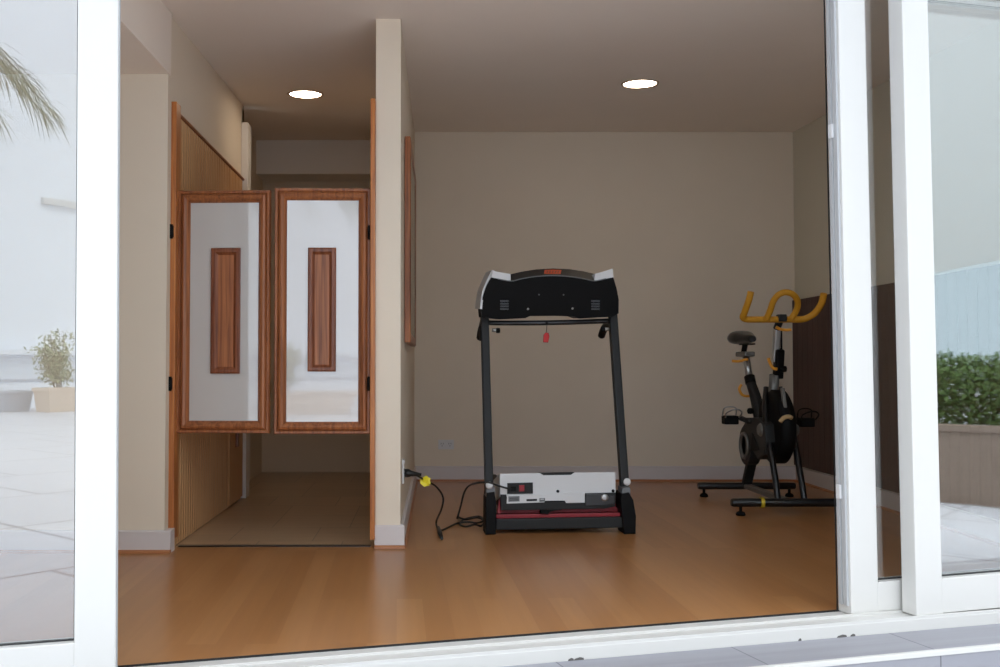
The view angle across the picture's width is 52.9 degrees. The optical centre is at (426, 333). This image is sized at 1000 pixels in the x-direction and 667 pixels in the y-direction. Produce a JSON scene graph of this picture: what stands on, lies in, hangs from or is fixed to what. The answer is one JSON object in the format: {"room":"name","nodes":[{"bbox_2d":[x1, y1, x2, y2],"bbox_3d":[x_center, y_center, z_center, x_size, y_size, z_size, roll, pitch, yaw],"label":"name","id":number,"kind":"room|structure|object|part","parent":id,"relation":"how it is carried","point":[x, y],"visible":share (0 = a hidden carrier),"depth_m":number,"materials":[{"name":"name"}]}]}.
{"room":"outdoor patio","nodes":[
{"label":"outdoor patio","id":0,"kind":"room"},
{"bbox_2d":[0,28,171,529],"bbox_3d":[-1.866,-0.255,4.763,1.268,2.568,0.065,0,-2,0],"label":"wall","id":1,"kind":"structure","parent":0,"point":[38,112],"depth_m":4.73,"materials":[{"name":"beige paint"}]},
{"bbox_2d":[168,190,271,432],"bbox_3d":[-0.999,-0.108,4.822,0.482,1.176,0.111,0,-2,3],"label":"door","id":2,"kind":"structure","parent":1,"relation":"in","point":[224,331],"depth_m":4.84,"materials":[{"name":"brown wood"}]},
{"bbox_3d":[-0.984,-0.107,4.852,0.344,1.066,0.009,0,-2,3],"label":"insert panel","id":3,"kind":"part","parent":2,"relation":"part of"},
{"bbox_2d":[172,18,262,478],"bbox_3d":[-1.370,-0.257,6.836,0.260,2.702,4.050,0,-2,0],"label":"wall","id":4,"kind":"structure","parent":0,"point":[207,103],"depth_m":5.73,"materials":[{"name":"beige paint"}]},
{"bbox_2d":[166,528,174,551],"bbox_3d":[-1.218,0.976,4.725,0.036,0.105,0.063,0,-2,0],"label":"trim","id":5,"kind":"structure","parent":4,"relation":"attached to","point":[171,529],"depth_m":4.72,"materials":[{"name":"grey paint"}]},
{"bbox_2d":[168,102,180,537],"bbox_3d":[-1.223,-0.068,4.832,0.033,2.100,0.084,0,-2,0],"label":"trim","id":6,"kind":"structure","parent":4,"relation":"attached to","point":[175,107],"depth_m":4.80,"materials":[{"name":"orange wood"}]},
{"bbox_2d":[175,120,241,544],"bbox_3d":[-1.232,0.008,5.723,0.016,2.102,1.800,0,-2,0],"label":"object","id":7,"kind":"structure","parent":4,"relation":"attached to","point":[202,457],"depth_m":5.43,"materials":[{"name":"brown wood"}]},
{"bbox_2d":[181,114,244,180],"bbox_3d":[-1.228,-1.056,5.766,0.024,0.023,1.820,0,-2,0],"label":"chair rail","id":8,"kind":"object","parent":4,"relation":"attached to","point":[183,119],"visible":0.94,"depth_m":5.60,"materials":[{"name":"brown wood"}]},
{"bbox_2d":[227,433,242,504],"bbox_3d":[-1.207,0.132,6.359,0.034,1.855,0.520,0,-2,0],"label":"door","id":9,"kind":"structure","parent":4,"relation":"in","point":[235,440],"depth_m":6.32,"materials":[{"name":"brown wood"}]},
{"bbox_3d":[-1.204,0.600,6.354,0.016,0.240,0.060,0,-2,0],"label":"handle","id":10,"kind":"part","parent":9,"relation":"part of","materials":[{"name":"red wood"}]},
{"bbox_2d":[241,122,250,497],"bbox_3d":[-1.217,-0.160,6.703,0.044,2.500,0.130,0,-2,0],"label":"door frame","id":11,"kind":"structure","parent":4,"relation":"attached to","point":[245,126],"depth_m":6.67,"materials":[{"name":"white paint"}]},
{"bbox_2d":[262,182,369,471],"bbox_3d":[-0.873,-0.202,8.310,1.255,2.686,0.100,0,-2,0],"label":"wall","id":12,"kind":"structure","parent":0,"point":[280,452],"depth_m":8.22,"materials":[{"name":"beige paint"}]},
{"bbox_2d":[375,19,414,524],"bbox_3d":[-0.172,-0.256,6.856,0.154,2.702,4.010,0,-2,0],"label":"wall partition","id":13,"kind":"structure","parent":0,"point":[394,384],"depth_m":4.86,"materials":[{"name":"beige paint"}]},
{"bbox_2d":[178,545,370,546],"bbox_3d":[-0.740,1.032,4.857,0.930,0.005,0.035,0,-2,0],"label":"threshold strip","id":14,"kind":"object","parent":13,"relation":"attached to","point":[179,545],"depth_m":4.85,"materials":[{"name":"black"}]},
{"bbox_2d":[274,188,369,433],"bbox_3d":[-0.502,-0.111,4.845,0.474,1.194,0.072,0,-2,-1],"label":"door","id":15,"kind":"structure","parent":13,"relation":"in","point":[322,246],"depth_m":4.84,"materials":[{"name":"brown wood"}]},
{"bbox_3d":[-0.507,-0.110,4.856,0.356,1.084,0.009,0,-2,-1],"label":"insert panel","id":16,"kind":"part","parent":15,"relation":"part of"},
{"bbox_2d":[370,98,375,539],"bbox_3d":[-0.262,-0.075,4.865,0.024,2.125,0.120,0,-2,0],"label":"trim","id":17,"kind":"structure","parent":13,"relation":"attached to","point":[373,100],"depth_m":4.81,"materials":[{"name":"orange wood"}]},
{"bbox_2d":[374,525,404,548],"bbox_3d":[-0.180,0.976,4.797,0.144,0.110,0.028,0,-2,0],"label":"baseboard","id":18,"kind":"structure","parent":13,"relation":"attached to","point":[386,536],"depth_m":4.79,"materials":[{"name":"grey paint"}]},
{"bbox_2d":[402,459,404,483],"bbox_3d":[-0.118,0.694,5.041,0.014,0.120,0.075,0,-2,1],"label":"power outlet","id":19,"kind":"object","parent":13,"relation":"attached to","point":[403,460],"visible":1,"depth_m":5.00,"materials":[{"name":"grey plastic"}]},
{"bbox_2d":[400,466,417,547],"bbox_3d":[-0.098,1.017,6.171,0.028,0.114,2.740,0,-2,1],"label":"baseboard","id":20,"kind":"structure","parent":13,"relation":"attached to","point":[408,509],"depth_m":5.75,"materials":[{"name":"grey paint"}]},
{"bbox_2d":[405,136,415,346],"bbox_3d":[-0.095,-0.484,5.943,0.033,1.100,1.250,0,-2,1],"label":"framed mirror","id":21,"kind":"object","parent":13,"relation":"attached to","point":[410,177],"visible":1,"depth_m":5.33,"materials":[{"name":"brown wood"}]},
{"bbox_3d":[-0.097,-0.479,5.943,0.027,1.000,1.160,0,-2,1],"label":"glass","id":22,"kind":"part","parent":21,"relation":"part of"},
{"bbox_2d":[0,472,999,664],"bbox_3d":[0.200,1.118,5.659,5.200,0.120,6.318,0,-2,0],"label":"floor","id":23,"kind":"structure","parent":0,"point":[689,557],"depth_m":4.22,"materials":[{"name":"brown wood"}]},
{"bbox_2d":[404,469,510,539],"bbox_3d":[0.163,0.873,5.402,0.551,0.356,0.777,0,-2,0],"label":"cable","id":24,"kind":"object","parent":23,"relation":"on","point":[425,481],"visible":0.98,"depth_m":5.23,"materials":[{"name":"black plastic"}]},
{"bbox_2d":[475,268,635,534],"bbox_3d":[0.666,0.362,5.894,0.800,1.407,1.393,0,-2,-2],"label":"treadmill","id":25,"kind":"object","parent":23,"relation":"on","point":[540,500],"visible":1,"depth_m":5.31,"materials":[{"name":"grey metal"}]},
{"bbox_3d":[0.321,0.390,5.364,0.046,0.985,0.224,0,-2,-4],"label":"upright post","id":26,"kind":"part","parent":25,"relation":"part of","materials":[{"name":"grey metal"}]},
{"bbox_2d":[500,300,508,309],"bbox_3d":[0.414,-0.152,5.347,0.045,0.050,0.021,0,-2,-2],"label":"speaker grille","id":27,"kind":"object","parent":25,"relation":"attached to","point":[504,304],"depth_m":5.35,"materials":[{"name":"black plastic"}]},
{"bbox_3d":[0.485,0.807,5.218,0.134,0.059,0.015,0,-2,-2],"label":"switch panel","id":28,"kind":"part","parent":25,"relation":"part of","materials":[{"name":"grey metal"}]},
{"bbox_2d":[519,485,523,491],"bbox_3d":[0.493,0.806,5.210,0.027,0.034,0.010,0,-2,-2],"label":"switch","id":29,"kind":"object","parent":25,"relation":"attached to","point":[521,487],"depth_m":5.20,"materials":[{"name":"red paint"}]},
{"bbox_2d":[543,321,548,342],"bbox_3d":[0.643,-0.008,5.404,0.034,0.114,0.029,0,-2,0],"label":"key","id":30,"kind":"object","parent":25,"relation":"hanging from","point":[546,335],"visible":1,"depth_m":5.39,"materials":[{"name":"red plastic"}]},
{"bbox_3d":[0.679,0.832,5.396,0.611,0.201,0.340,0,-2,-2],"label":"motor","id":31,"kind":"part","parent":25,"relation":"part of","materials":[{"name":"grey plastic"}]},
{"bbox_2d":[591,300,599,309],"bbox_3d":[0.903,-0.153,5.362,0.046,0.050,0.021,0,-2,-2],"label":"speaker grille","id":32,"kind":"object","parent":25,"relation":"attached to","point":[595,304],"depth_m":5.36,"materials":[{"name":"black plastic"}]},
{"bbox_3d":[0.902,0.867,5.225,0.152,0.065,0.020,0,-2,-2],"label":"vent panel","id":33,"kind":"part","parent":25,"relation":"part of","materials":[{"name":"black plastic"}]},
{"bbox_3d":[1.014,-0.024,5.638,0.042,0.100,0.310,0,-2,-2],"label":"handrail","id":34,"kind":"part","parent":25,"relation":"part of","materials":[{"name":"black plastic"}]},
{"bbox_3d":[1.033,0.379,5.386,0.049,0.985,0.228,0,-2,-10],"label":"upright post","id":35,"kind":"part","parent":25,"relation":"part of","materials":[{"name":"grey metal"}]},
{"bbox_2d":[697,289,833,515],"bbox_3d":[2.135,0.416,6.342,0.710,1.327,1.006,0,-2,0],"label":"exercise bike","id":36,"kind":"object","parent":23,"relation":"on","point":[771,434],"visible":0.96,"depth_m":6.04,"materials":[{"name":"black metal"}]},
{"bbox_3d":[2.043,0.176,6.528,0.106,0.030,0.018,0,-2,0],"label":"lever","id":37,"kind":"part","parent":36,"relation":"part of","materials":[{"name":"orange"}]},
{"bbox_3d":[1.964,0.545,6.350,0.109,0.040,0.149,0,-2,0],"label":"crank arm","id":38,"kind":"part","parent":36,"relation":"part of","materials":[{"name":"grey metal"}]},
{"bbox_3d":[2.067,0.372,6.521,0.078,0.089,0.018,0,-2,0],"label":"lever","id":39,"kind":"part","parent":36,"relation":"part of","materials":[{"name":"orange"}]},
{"bbox_3d":[2.114,0.220,6.593,0.045,0.171,0.099,0,-2,-6],"label":"seat post","id":40,"kind":"part","parent":36,"relation":"part of","materials":[{"name":"silver metal"}]},
{"bbox_3d":[2.135,0.847,6.582,0.060,0.340,0.243,0,-2,0],"label":"leg","id":41,"kind":"part","parent":36,"relation":"part of","materials":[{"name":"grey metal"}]},
{"bbox_3d":[2.083,0.499,6.438,0.040,0.040,0.040,0,-2,0],"label":"adjust knob","id":42,"kind":"part","parent":36,"relation":"part of","materials":[{"name":"black plastic"}]},
{"bbox_3d":[2.064,0.656,6.018,0.060,0.669,0.327,0,-2,7],"label":"fork leg","id":43,"kind":"part","parent":36,"relation":"part of","materials":[{"name":"black metal"}]},
{"bbox_3d":[2.093,0.185,6.067,0.062,0.079,0.018,0,-2,0],"label":"lever","id":44,"kind":"part","parent":36,"relation":"part of","materials":[{"name":"orange plastic"}]},
{"bbox_3d":[2.128,0.061,6.094,0.039,0.227,0.086,0,-2,0],"label":"handlebar post","id":45,"kind":"part","parent":36,"relation":"part of","materials":[{"name":"silver metal"}]},
{"bbox_3d":[2.134,-0.067,6.049,0.061,0.097,0.088,0,-2,0],"label":"handlebar stem","id":46,"kind":"part","parent":36,"relation":"part of","materials":[{"name":"grey metal"}]},
{"bbox_3d":[2.146,-0.030,6.024,0.096,0.034,0.018,0,-2,0],"label":"lever","id":47,"kind":"part","parent":36,"relation":"part of","materials":[{"name":"orange"}]},
{"bbox_3d":[2.166,0.216,6.076,0.040,0.040,0.040,0,-2,0],"label":"adjust knob","id":48,"kind":"part","parent":36,"relation":"part of","materials":[{"name":"black plastic"}]},
{"bbox_3d":[2.206,0.656,6.018,0.060,0.669,0.327,0,-2,-7],"label":"fork leg","id":49,"kind":"part","parent":36,"relation":"part of","materials":[{"name":"black metal"}]},
{"bbox_2d":[161,0,999,139],"bbox_3d":[0.200,-1.613,5.780,5.400,0.363,6.446,0,-2,0],"label":"ceiling","id":50,"kind":"structure","parent":0,"point":[472,65],"depth_m":5.63,"materials":[{"name":"paint"}]},
{"bbox_2d":[0,0,171,75],"bbox_3d":[-1.813,-1.413,3.687,1.174,0.316,2.218,0,-2,0],"label":"beam","id":51,"kind":"structure","parent":50,"relation":"attached to","point":[37,36],"depth_m":4.34,"materials":[{"name":"paint"}]},
{"bbox_2d":[287,90,323,98],"bbox_3d":[-0.781,-1.536,6.428,0.231,0.014,0.231,0,-2,4],"label":"recessed light","id":52,"kind":"object","parent":50,"relation":"in","point":[300,94],"visible":1,"depth_m":6.43,"materials":[{"name":"beige"}]},
{"bbox_2d":[256,140,369,181],"bbox_3d":[-0.805,-1.401,8.133,1.110,0.271,0.330,0,-2,0],"label":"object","id":53,"kind":"structure","parent":50,"relation":"attached to","point":[276,160],"depth_m":7.97,"materials":[{"name":"white paint"}]},
{"bbox_2d":[621,79,658,88],"bbox_3d":[1.311,-1.535,6.156,0.231,0.014,0.231,0,-2,4],"label":"recessed light","id":54,"kind":"object","parent":50,"relation":"in","point":[636,83],"visible":1,"depth_m":6.14,"materials":[{"name":"beige"}]},
{"bbox_2d":[414,132,795,465],"bbox_3d":[1.403,-0.212,7.660,2.995,2.664,0.100,0,-2,0],"label":"wall","id":55,"kind":"structure","parent":0,"point":[686,224],"depth_m":7.62,"materials":[{"name":"beige paint"}]},
{"bbox_2d":[438,440,453,448],"bbox_3d":[0.144,0.841,7.570,0.118,0.072,0.014,0,-2,0],"label":"power outlet","id":56,"kind":"object","parent":55,"relation":"attached to","point":[442,444],"visible":1,"depth_m":7.57,"materials":[{"name":"grey plastic"}]},
{"bbox_2d":[416,466,795,481],"bbox_3d":[1.355,1.060,7.556,2.890,0.114,0.028,0,-2,0],"label":"baseboard","id":57,"kind":"structure","parent":55,"relation":"attached to","point":[436,473],"depth_m":7.55,"materials":[{"name":"grey paint"}]},
{"bbox_2d":[793,19,999,520],"bbox_3d":[2.850,-0.268,5.809,0.100,2.661,3.605,0,-2,0],"label":"wall","id":58,"kind":"structure","parent":0,"point":[964,77],"depth_m":5.42,"materials":[{"name":"grey paint"}]},
{"bbox_2d":[118,609,838,666],"bbox_3d":[0.200,1.032,3.233,5.602,0.101,0.006,1,-2,-16],"label":"trim","id":59,"kind":"structure","parent":58,"relation":"attached to","point":[825,611],"depth_m":3.21,"materials":[{"name":"black"}]},
{"bbox_2d":[137,608,999,666],"bbox_3d":[0.223,1.077,3.150,5.602,0.204,0.164,1,-2,-16],"label":"sliding door track","id":60,"kind":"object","parent":58,"relation":"attached to","point":[547,648],"depth_m":3.23,"materials":[{"name":"grey metal"}]},
{"bbox_2d":[0,0,120,666],"bbox_3d":[-1.227,-0.202,2.745,0.732,2.340,0.070,0,-2,-16],"label":"door","id":61,"kind":"structure","parent":60,"relation":"attached to","point":[94,643],"depth_m":2.79,"materials":[{"name":"grey metal"}]},
{"bbox_2d":[792,264,999,519],"bbox_3d":[2.788,0.319,5.917,0.021,1.245,3.347,0,-2,0],"label":"wood panel","id":62,"kind":"object","parent":58,"relation":"attached to","point":[967,302],"visible":0.61,"depth_m":5.33,"materials":[{"name":"brown wood"}]},
{"bbox_2d":[795,468,999,546],"bbox_3d":[2.785,1.003,5.736,0.028,0.114,3.630,0,-2,0],"label":"baseboard","id":63,"kind":"structure","parent":58,"relation":"attached to","point":[987,530],"depth_m":5.33,"materials":[{"name":"grey paint"}]},
{"bbox_2d":[823,0,999,613],"bbox_3d":[2.019,-0.176,3.749,1.162,2.340,0.074,0,-2,-16],"label":"door","id":64,"kind":"structure","parent":58,"relation":"in","point":[859,588],"depth_m":3.58,"materials":[{"name":"grey metal"}]},
{"bbox_2d":[888,0,999,615],"bbox_3d":[2.248,-0.179,3.723,1.155,2.340,0.070,0,-2,-16],"label":"door","id":65,"kind":"structure","parent":58,"relation":"in","point":[925,590],"depth_m":3.55,"materials":[{"name":"grey"}]},
{"bbox_3d":[-2.450,-0.289,3.663,0.100,2.569,2.296,0,-2,0],"label":"wall","id":66,"kind":"structure","parent":0,"visible":0},
{"bbox_2d":[0,530,170,553],"bbox_3d":[-1.800,0.975,4.677,1.200,0.104,0.028,0,-2,0],"label":"baseboard","id":67,"kind":"structure","parent":66,"relation":"attached to","point":[11,541],"depth_m":4.67,"materials":[{"name":"grey paint"}]},
{"label":"outside","id":68,"kind":"structure","parent":0,"visible":0},
{"bbox_3d":[8.699,0.208,-30.932,105.489,0.200,91.380,0,-2,0],"label":"terrace","id":69,"kind":"object","parent":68,"visible":0},
{"bbox_2d":[504,624,999,666],"bbox_3d":[0.275,1.097,2.963,6.202,0.154,0.226,1,-2,-16],"label":"sill","id":70,"kind":"structure","parent":69,"relation":"on","point":[898,642],"depth_m":3.25,"materials":[{"name":"tile"}]},
{"bbox_2d":[751,643,999,666],"bbox_3d":[0.307,1.019,2.854,6.202,0.018,0.020,1,-2,-16],"label":"trim","id":71,"kind":"structure","parent":70,"relation":"attached to","point":[988,647],"depth_m":3.17,"materials":[{"name":"grey"}]},
{"bbox_2d":[827,650,999,666],"bbox_3d":[0.307,1.099,2.851,6.202,0.142,0.008,1,-2,-16],"label":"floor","id":72,"kind":"structure","parent":69,"relation":"on","point":[986,658],"depth_m":3.24,"materials":[{"name":"tile"}]}
]}

